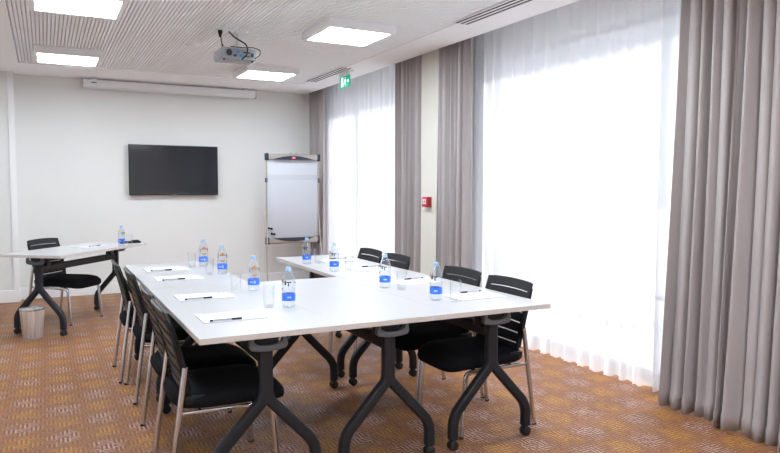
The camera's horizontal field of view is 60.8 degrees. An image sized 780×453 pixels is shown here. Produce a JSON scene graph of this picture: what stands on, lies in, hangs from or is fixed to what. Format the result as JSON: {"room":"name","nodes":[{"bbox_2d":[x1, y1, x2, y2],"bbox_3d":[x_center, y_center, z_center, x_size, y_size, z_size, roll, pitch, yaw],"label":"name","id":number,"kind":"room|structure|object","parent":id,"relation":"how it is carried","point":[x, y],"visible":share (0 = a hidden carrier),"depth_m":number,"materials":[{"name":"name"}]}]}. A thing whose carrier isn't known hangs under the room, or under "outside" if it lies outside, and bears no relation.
{"room":"conference room","nodes":[
{"label":"conference room","id":0,"kind":"room"},
{"bbox_2d":[0,71,13,290],"bbox_3d":[-4.978,-0.430,7.414,1.410,2.649,0.170,-2,4,-27],"label":"wall","id":1,"kind":"structure","parent":0,"point":[6,263],"depth_m":7.62,"materials":[{"name":"white paint"}]},
{"bbox_2d":[7,71,19,289],"bbox_3d":[-4.331,-0.513,7.641,0.062,2.507,0.015,-2,4,-27],"label":"trim","id":2,"kind":"structure","parent":1,"relation":"attached to","point":[10,86],"depth_m":7.63,"materials":[{"name":"white paint"}]},
{"bbox_2d":[13,74,309,287],"bbox_3d":[-3.246,-0.616,8.485,5.680,2.899,0.150,-2,4,-27],"label":"wall","id":3,"kind":"structure","parent":0,"point":[72,140],"depth_m":8.44,"materials":[{"name":"white paint"}]},
{"bbox_2d":[0,271,309,302],"bbox_3d":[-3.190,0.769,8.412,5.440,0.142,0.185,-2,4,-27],"label":"baseboard","id":4,"kind":"structure","parent":3,"relation":"attached to","point":[9,296],"depth_m":8.24,"materials":[{"name":"white"}]},
{"bbox_2d":[128,144,217,194],"bbox_3d":[-2.789,-0.723,8.587,1.106,0.642,0.075,-2,4,-27],"label":"television","id":5,"kind":"object","parent":3,"relation":"attached to","point":[153,169],"visible":1,"depth_m":8.55,"materials":[{"name":"grey"}]},
{"bbox_2d":[0,0,578,93],"bbox_3d":[-0.652,-1.585,2.817,5.117,0.250,12.370,-2,4,-27],"label":"ceiling","id":6,"kind":"structure","parent":0,"point":[155,35],"depth_m":5.76,"materials":[{"name":"white"}]},
{"bbox_2d":[33,44,102,66],"bbox_3d":[-3.168,-1.673,6.527,0.590,0.078,0.590,-2,4,-27],"label":"ceiling lamp","id":7,"kind":"object","parent":6,"relation":"attached to","point":[50,54],"visible":0.96,"depth_m":6.37,"materials":[{"name":"white plastic"}]},
{"bbox_2d":[38,53,97,65],"bbox_3d":[-3.168,-1.656,6.528,0.524,0.032,0.524,-2,4,-27],"label":"diffuser","id":8,"kind":"object","parent":7,"relation":"attached to","point":[47,58],"depth_m":6.53,"materials":[{"name":"white"}]},
{"bbox_2d":[29,0,128,20],"bbox_3d":[-2.138,-1.547,4.547,0.590,0.078,0.590,-2,4,-27],"label":"ceiling lamp","id":9,"kind":"object","parent":6,"relation":"attached to","point":[102,9],"visible":1,"depth_m":4.61,"materials":[{"name":"white plastic"}]},
{"bbox_2d":[82,78,256,117],"bbox_3d":[-2.754,-1.566,8.471,2.126,0.499,0.100,-2,4,-27],"label":"projection screen","id":10,"kind":"object","parent":6,"relation":"hanging from","point":[93,82],"visible":1,"depth_m":8.38,"materials":[{"name":"white plastic"}]},
{"bbox_2d":[186,42,200,47],"bbox_3d":[-1.809,-1.673,6.111,0.144,0.032,0.144,-2,4,-27],"label":"smoke detector","id":11,"kind":"object","parent":6,"relation":"attached to","point":[190,44],"visible":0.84,"depth_m":6.07,"materials":[{"name":"white plastic"}]},
{"bbox_2d":[215,28,248,47],"bbox_3d":[-1.331,-1.561,5.575,0.260,0.158,0.160,-2,4,-29],"label":"mount","id":12,"kind":"object","parent":6,"relation":"attached to","point":[239,34],"visible":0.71,"depth_m":5.58,"materials":[{"name":"white plastic"}]},
{"bbox_2d":[214,44,256,64],"bbox_3d":[-1.304,-1.440,5.595,0.312,0.124,0.257,-2,4,-29],"label":"projector","id":13,"kind":"object","parent":12,"relation":"attached to","point":[232,55],"visible":0.98,"depth_m":5.50,"materials":[{"name":"grey plastic"}]},
{"bbox_2d":[218,30,222,44],"bbox_3d":[-1.398,-1.536,5.484,0.045,0.167,0.045,-2,4,-27],"label":"power cable","id":14,"kind":"object","parent":13,"relation":"attached to","point":[219,31],"visible":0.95,"depth_m":5.47,"materials":[{"name":"black plastic"}]},
{"bbox_2d":[226,49,231,54],"bbox_3d":[-1.317,-1.429,5.445,0.049,0.053,0.004,-2,4,-29],"label":"fan grille","id":15,"kind":"object","parent":13,"relation":"attached to","point":[228,51],"depth_m":5.44,"materials":[{"name":"black plastic"}]},
{"bbox_2d":[229,31,247,59],"bbox_3d":[-1.253,-1.500,5.508,0.185,0.247,0.054,1,4,20],"label":"cable","id":16,"kind":"object","parent":13,"relation":"attached to","point":[229,31],"visible":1,"depth_m":5.51,"materials":[{"name":"black plastic"}]},
{"bbox_2d":[231,46,260,58],"bbox_3d":[-1.196,-1.442,5.511,0.245,0.102,0.027,0,4,-6],"label":"cable","id":17,"kind":"object","parent":13,"relation":"on","point":[231,46],"visible":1,"depth_m":5.51,"materials":[{"name":"black plastic"}]},
{"bbox_2d":[233,64,299,81],"bbox_3d":[-1.393,-1.724,7.447,0.590,0.078,0.590,-2,4,-27],"label":"ceiling lamp","id":18,"kind":"object","parent":6,"relation":"attached to","point":[252,71],"visible":0.92,"depth_m":7.30,"materials":[{"name":"white plastic"}]},
{"bbox_2d":[239,71,293,80],"bbox_3d":[-1.393,-1.707,7.448,0.524,0.032,0.524,-2,4,-27],"label":"diffuser","id":19,"kind":"object","parent":18,"relation":"attached to","point":[256,75],"depth_m":7.44,"materials":[{"name":"white plastic"}]},
{"bbox_2d":[306,67,353,81],"bbox_3d":[-0.726,-1.762,7.736,0.165,0.003,1.130,-2,4,-27],"label":"ceiling vent","id":20,"kind":"object","parent":6,"relation":"in","point":[334,72],"visible":1,"depth_m":7.68,"materials":[{"name":"white plastic"}]},
{"bbox_2d":[336,70,353,88],"bbox_3d":[-0.509,-1.662,7.516,0.090,0.175,0.300,-2,4,-27],"label":"exit sign","id":21,"kind":"object","parent":6,"relation":"hanging from","point":[345,76],"visible":1,"depth_m":7.48,"materials":[{"name":"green plastic"}]},
{"bbox_2d":[302,17,395,46],"bbox_3d":[-0.345,-1.599,5.477,0.590,0.078,0.590,-2,4,-27],"label":"ceiling lamp","id":22,"kind":"object","parent":6,"relation":"attached to","point":[331,30],"visible":0.99,"depth_m":5.34,"materials":[{"name":"white plastic"}]},
{"bbox_2d":[308,27,388,45],"bbox_3d":[-0.345,-1.582,5.478,0.524,0.032,0.524,-2,4,-27],"label":"diffuser","id":23,"kind":"object","parent":22,"relation":"attached to","point":[332,35],"depth_m":5.48,"materials":[{"name":"white plastic"}]},
{"bbox_2d":[452,0,534,24],"bbox_3d":[0.834,-1.572,4.737,0.165,0.003,1.200,-2,4,-27],"label":"ceiling vent","id":24,"kind":"object","parent":6,"relation":"in","point":[505,6],"visible":1,"depth_m":4.88,"materials":[{"name":"white plastic"}]},
{"bbox_2d":[0,292,779,452],"bbox_3d":[-0.411,1.207,3.120,5.680,0.060,12.370,-2,4,-27],"label":"floor","id":25,"kind":"structure","parent":0,"point":[59,394],"depth_m":4.07,"materials":[{"name":"carpet"}]},
{"bbox_2d":[19,306,44,338],"bbox_3d":[-3.193,0.861,5.935,0.210,0.266,0.210,-2,4,-27],"label":"waste bin","id":26,"kind":"object","parent":25,"relation":"on","point":[32,317],"visible":1,"depth_m":5.87,"materials":[{"name":"metal"}]},
{"bbox_2d":[27,238,102,325],"bbox_3d":[-3.267,0.535,6.701,0.580,0.821,0.490,1,4,13],"label":"chair","id":27,"kind":"object","parent":25,"relation":"on","point":[60,279],"visible":0.52,"depth_m":6.61,"materials":[{"name":"black fabric"}]},
{"bbox_2d":[0,242,146,335],"bbox_3d":[-3.076,0.582,6.611,0.614,0.740,1.400,1,4,10],"label":"conference table","id":28,"kind":"object","parent":25,"relation":"on","point":[40,258],"visible":0.84,"depth_m":6.14,"materials":[{"name":"grey laminate"}]},
{"bbox_2d":[70,245,107,247],"bbox_3d":[-3.030,0.203,6.712,0.206,0.005,0.296,2,4,25],"label":"pad","id":29,"kind":"object","parent":28,"relation":"on","point":[87,246],"visible":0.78,"depth_m":6.69,"materials":[{"name":"white paper"}]},
{"bbox_2d":[118,226,124,242],"bbox_3d":[-2.754,0.095,6.816,0.071,0.209,0.071,-1,4,-24],"label":"water bottle","id":30,"kind":"object","parent":28,"relation":"on","point":[119,240],"visible":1,"depth_m":6.79,"materials":[{"name":"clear plastic"}]},
{"bbox_2d":[120,240,140,243],"bbox_3d":[-2.792,0.163,7.144,0.202,0.033,0.065,-2,4,-37],"label":"marker tray","id":31,"kind":"object","parent":28,"relation":"on","point":[131,241],"visible":0.9,"depth_m":7.13,"materials":[{"name":"black plastic"}]},
{"bbox_2d":[111,260,180,383],"bbox_3d":[-1.725,0.652,4.891,0.580,0.821,0.490,-2,4,-27],"label":"chair","id":32,"kind":"object","parent":25,"relation":"on","point":[126,316],"visible":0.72,"depth_m":4.62,"materials":[{"name":"black fabric"}]},
{"bbox_2d":[123,267,195,404],"bbox_3d":[-1.457,0.680,4.451,0.580,0.821,0.490,-2,4,-28],"label":"chair","id":33,"kind":"object","parent":25,"relation":"on","point":[142,330],"visible":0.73,"depth_m":4.23,"materials":[{"name":"black fabric"}]},
{"bbox_2d":[125,261,247,401],"bbox_3d":[-1.496,0.700,4.774,0.614,0.740,1.360,-2,4,-27],"label":"conference table","id":34,"kind":"object","parent":25,"relation":"on","point":[210,274],"visible":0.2,"depth_m":4.61,"materials":[{"name":"grey laminate"}]},
{"bbox_2d":[144,266,188,271],"bbox_3d":[-1.661,0.318,4.926,0.296,0.005,0.206,-2,4,-27],"label":"pad","id":35,"kind":"object","parent":34,"relation":"on","point":[183,267],"visible":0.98,"depth_m":4.90,"materials":[{"name":"white paper"}]},
{"bbox_2d":[153,275,203,281],"bbox_3d":[-1.421,0.347,4.465,0.296,0.005,0.206,-2,4,-27],"label":"pad","id":36,"kind":"object","parent":34,"relation":"on","point":[187,277],"visible":0.99,"depth_m":4.47,"materials":[{"name":"white paper"}]},
{"bbox_2d":[162,278,184,280],"bbox_3d":[-1.419,0.346,4.360,0.150,0.010,0.011,-2,4,-33],"label":"ballpoint pen","id":37,"kind":"object","parent":36,"relation":"on","point":[175,278],"visible":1,"depth_m":4.36,"materials":[{"name":"silver metal"}]},
{"bbox_2d":[199,239,207,261],"bbox_3d":[-1.446,0.202,5.148,0.071,0.209,0.071,-2,4,-27],"label":"water bottle","id":38,"kind":"object","parent":34,"relation":"on","point":[202,258],"visible":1,"depth_m":5.12,"materials":[{"name":"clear plastic"}]},
{"bbox_2d":[217,244,226,271],"bbox_3d":[-1.187,0.231,4.698,0.071,0.209,0.071,-1,4,-20],"label":"water bottle","id":39,"kind":"object","parent":34,"relation":"on","point":[220,265],"visible":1,"depth_m":4.67,"materials":[{"name":"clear plastic"}]},
{"bbox_2d":[139,284,256,446],"bbox_3d":[-1.058,0.729,3.673,0.580,0.821,0.490,-2,4,-27],"label":"chair","id":40,"kind":"object","parent":25,"relation":"on","point":[220,354],"visible":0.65,"depth_m":3.61,"materials":[{"name":"black fabric"}]},
{"bbox_2d":[150,299,283,452],"bbox_3d":[-0.832,0.758,3.217,0.580,0.821,0.490,-2,4,-27],"label":"chair","id":41,"kind":"object","parent":25,"relation":"on","point":[197,389],"visible":0.96,"depth_m":3.06,"materials":[{"name":"black fabric"}]},
{"bbox_2d":[149,283,338,452],"bbox_3d":[-0.843,0.780,3.521,0.614,0.740,1.470,-2,4,-27],"label":"conference table","id":42,"kind":"object","parent":25,"relation":"on","point":[258,338],"visible":0.69,"depth_m":3.02,"materials":[{"name":"grey laminate"}]},
{"bbox_2d":[173,292,234,301],"bbox_3d":[-1.047,0.393,3.737,0.296,0.005,0.206,-2,4,-27],"label":"pad","id":43,"kind":"object","parent":42,"relation":"on","point":[215,295],"visible":1,"depth_m":3.72,"materials":[{"name":"white paper"}]},
{"bbox_2d":[185,296,211,299],"bbox_3d":[-1.046,0.392,3.631,0.150,0.010,0.011,-2,4,-30],"label":"ballpoint pen","id":44,"kind":"object","parent":43,"relation":"on","point":[208,296],"visible":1,"depth_m":3.63,"materials":[{"name":"silver metal"}]},
{"bbox_2d":[195,310,267,323],"bbox_3d":[-0.757,0.429,3.167,0.296,0.005,0.206,-2,4,-27],"label":"pad","id":45,"kind":"object","parent":42,"relation":"on","point":[250,314],"visible":1,"depth_m":3.16,"materials":[{"name":"white paper"}]},
{"bbox_2d":[210,317,241,321],"bbox_3d":[-0.755,0.428,3.062,0.150,0.010,0.011,-2,4,-27],"label":"ballpoint pen","id":46,"kind":"object","parent":45,"relation":"on","point":[235,318],"visible":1,"depth_m":3.06,"materials":[{"name":"silver metal"}]},
{"bbox_2d":[248,255,259,290],"bbox_3d":[-0.813,0.277,3.964,0.071,0.209,0.071,-1,4,-20],"label":"water bottle","id":47,"kind":"object","parent":42,"relation":"on","point":[251,281],"visible":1,"depth_m":3.94,"materials":[{"name":"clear plastic"}]},
{"bbox_2d":[282,266,295,307],"bbox_3d":[-0.524,0.311,3.428,0.071,0.209,0.071,-1,4,-21],"label":"water bottle","id":48,"kind":"object","parent":42,"relation":"on","point":[287,296],"visible":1,"depth_m":3.41,"materials":[{"name":"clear plastic"}]},
{"bbox_2d":[260,153,321,281],"bbox_3d":[-1.332,-0.066,8.747,0.802,1.780,0.626,-2,4,-27],"label":"flip chart","id":49,"kind":"object","parent":25,"relation":"on","point":[291,207],"visible":0.83,"depth_m":8.57,"materials":[{"name":"grey plastic"}]},
{"bbox_2d":[269,236,317,243],"bbox_3d":[-1.250,0.174,8.603,0.656,0.082,0.048,-2,4,-27],"label":"tray","id":50,"kind":"object","parent":49,"relation":"on","point":[272,239],"depth_m":8.57,"materials":[{"name":"grey plastic"}]},
{"bbox_2d":[276,254,413,377],"bbox_3d":[-0.406,0.669,5.339,0.614,0.740,1.360,-2,4,-27],"label":"conference table","id":51,"kind":"object","parent":25,"relation":"on","point":[317,269],"visible":0.42,"depth_m":5.02,"materials":[{"name":"grey laminate"}]},
{"bbox_2d":[302,238,310,259],"bbox_3d":[-0.666,0.194,5.311,0.071,0.209,0.071,-1,4,-14],"label":"water bottle","id":52,"kind":"object","parent":51,"relation":"on","point":[304,257],"visible":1,"depth_m":5.28,"materials":[{"name":"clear plastic"}]},
{"bbox_2d":[329,243,338,271],"bbox_3d":[-0.409,0.223,4.860,0.071,0.209,0.071,-1,4,-20],"label":"water bottle","id":53,"kind":"object","parent":51,"relation":"on","point":[331,263],"visible":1,"depth_m":4.84,"materials":[{"name":"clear plastic"}]},
{"bbox_2d":[317,258,357,262],"bbox_3d":[-0.435,0.284,5.527,0.296,0.005,0.206,-2,4,-27],"label":"pad","id":54,"kind":"object","parent":51,"relation":"on","point":[346,259],"visible":0.92,"depth_m":5.52,"materials":[{"name":"white paper"}]},
{"bbox_2d":[347,266,393,271],"bbox_3d":[-0.145,0.319,4.981,0.296,0.005,0.206,-2,4,-27],"label":"pad","id":55,"kind":"object","parent":51,"relation":"on","point":[361,269],"visible":0.92,"depth_m":4.94,"materials":[{"name":"white paper"}]},
{"bbox_2d":[255,277,453,452],"bbox_3d":[-0.298,0.764,3.803,0.614,0.740,1.470,-2,4,-27],"label":"conference table","id":56,"kind":"object","parent":25,"relation":"on","point":[355,307],"visible":0.76,"depth_m":3.35,"materials":[{"name":"grey laminate"}]},
{"bbox_2d":[328,247,382,351],"bbox_3d":[-0.398,0.608,5.663,0.580,0.821,0.490,-2,4,-27],"label":"chair","id":57,"kind":"object","parent":25,"relation":"on","point":[363,251],"visible":0.13,"depth_m":5.74,"materials":[{"name":"black plastic"}]},
{"bbox_2d":[329,253,409,353],"bbox_3d":[-0.177,0.636,5.227,0.580,0.821,0.490,-2,4,-27],"label":"chair","id":58,"kind":"object","parent":25,"relation":"on","point":[392,256],"visible":0.2,"depth_m":5.32,"materials":[{"name":"black fabric"}]},
{"bbox_2d":[395,266,484,400],"bbox_3d":[0.253,0.692,4.347,0.580,0.821,0.490,-2,4,-28],"label":"chair","id":59,"kind":"object","parent":25,"relation":"on","point":[420,333],"visible":0.41,"depth_m":4.25,"materials":[{"name":"black fabric"}]},
{"bbox_2d":[339,272,550,450],"bbox_3d":[0.246,0.748,4.086,0.614,0.740,1.470,-2,4,-27],"label":"conference table","id":60,"kind":"object","parent":25,"relation":"on","point":[487,314],"visible":0.84,"depth_m":3.58,"materials":[{"name":"grey laminate"}]},
{"bbox_2d":[379,254,390,287],"bbox_3d":[-0.030,0.272,4.083,0.071,0.209,0.071,0,4,-10],"label":"water bottle","id":61,"kind":"object","parent":60,"relation":"on","point":[383,279],"visible":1,"depth_m":4.06,"materials":[{"name":"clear plastic"}]},
{"bbox_2d":[391,278,441,285],"bbox_3d":[0.160,0.360,4.329,0.296,0.005,0.206,-2,4,-27],"label":"pad","id":62,"kind":"object","parent":60,"relation":"on","point":[421,280],"visible":0.92,"depth_m":4.32,"materials":[{"name":"white paper"}]},
{"bbox_2d":[430,262,442,300],"bbox_3d":[0.253,0.300,3.651,0.071,0.209,0.071,0,4,0],"label":"water bottle","id":63,"kind":"object","parent":60,"relation":"on","point":[433,289],"visible":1,"depth_m":3.63,"materials":[{"name":"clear plastic"}]},
{"bbox_2d":[441,291,504,300],"bbox_3d":[0.473,0.395,3.783,0.296,0.005,0.206,-2,4,-27],"label":"pad","id":64,"kind":"object","parent":60,"relation":"on","point":[482,294],"visible":1,"depth_m":3.78,"materials":[{"name":"white paper"}]},
{"bbox_2d":[460,290,480,292],"bbox_3d":[0.471,0.381,3.887,0.150,0.010,0.011,-2,4,-30],"label":"ballpoint pen","id":65,"kind":"object","parent":64,"relation":"on","point":[473,290],"visible":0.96,"depth_m":3.88,"materials":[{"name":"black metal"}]},
{"bbox_2d":[417,275,535,439],"bbox_3d":[0.484,0.721,3.882,0.580,0.821,0.490,-2,4,-27],"label":"chair","id":66,"kind":"object","parent":25,"relation":"on","point":[462,353],"visible":0.56,"depth_m":3.79,"materials":[{"name":"black fabric"}]},
{"bbox_2d":[420,49,438,275],"bbox_3d":[0.542,-0.444,6.687,0.340,2.800,0.335,-2,4,-27],"label":"wall pier","id":67,"kind":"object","parent":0,"point":[430,60],"visible":0.14,"depth_m":6.60,"materials":[{"name":"white paint"}]},
{"bbox_2d":[422,197,431,206],"bbox_3d":[0.364,-0.244,6.610,0.058,0.100,0.104,-2,4,-27],"label":"fire alarm","id":68,"kind":"object","parent":67,"relation":"attached to","point":[426,201],"visible":1,"depth_m":6.57,"materials":[{"name":"red plastic"}]},
{"bbox_3d":[1.868,-1.733,4.120,0.563,0.099,12.370,-2,4,-27],"label":"ceiling","id":69,"kind":"structure","parent":0,"visible":0},
{"bbox_2d":[309,88,325,278],"bbox_3d":[-1.022,-0.601,9.255,0.112,2.774,0.482,-2,4,-27],"label":"drape","id":70,"kind":"object","parent":69,"relation":"hanging from","point":[316,98],"visible":0.5,"depth_m":9.11,"materials":[{"name":"grey fabric"}]},
{"bbox_2d":[325,64,394,263],"bbox_3d":[-0.298,-0.537,8.271,0.123,2.774,2.879,-2,4,-27],"label":"sheer curtain","id":71,"kind":"object","parent":69,"relation":"hanging from","point":[360,116],"visible":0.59,"depth_m":8.38,"materials":[{"name":"white fabric"}]},
{"bbox_2d":[395,55,421,272],"bbox_3d":[0.202,-0.458,7.005,0.138,2.776,0.525,-2,4,-27],"label":"drape","id":72,"kind":"object","parent":69,"relation":"hanging from","point":[408,73],"visible":0.8,"depth_m":6.97,"materials":[{"name":"grey fabric"}]},
{"bbox_2d":[436,37,472,331],"bbox_3d":[0.597,-0.409,6.234,0.120,2.774,0.495,-2,4,-27],"label":"drape","id":73,"kind":"object","parent":69,"relation":"hanging from","point":[455,89],"visible":0.72,"depth_m":6.17,"materials":[{"name":"grey fabric"}]},
{"bbox_2d":[472,0,680,391],"bbox_3d":[1.560,-0.314,4.752,0.149,2.774,3.613,-2,4,-27],"label":"sheer curtain","id":74,"kind":"object","parent":69,"relation":"hanging from","point":[574,104],"visible":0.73,"depth_m":4.96,"materials":[{"name":"white fabric"}]},
{"bbox_2d":[658,0,779,450],"bbox_3d":[2.008,-0.236,3.511,0.215,2.774,1.252,-2,4,-27],"label":"drape","id":75,"kind":"object","parent":69,"relation":"hanging from","point":[720,354],"visible":1,"depth_m":3.72,"materials":[{"name":"grey fabric"}]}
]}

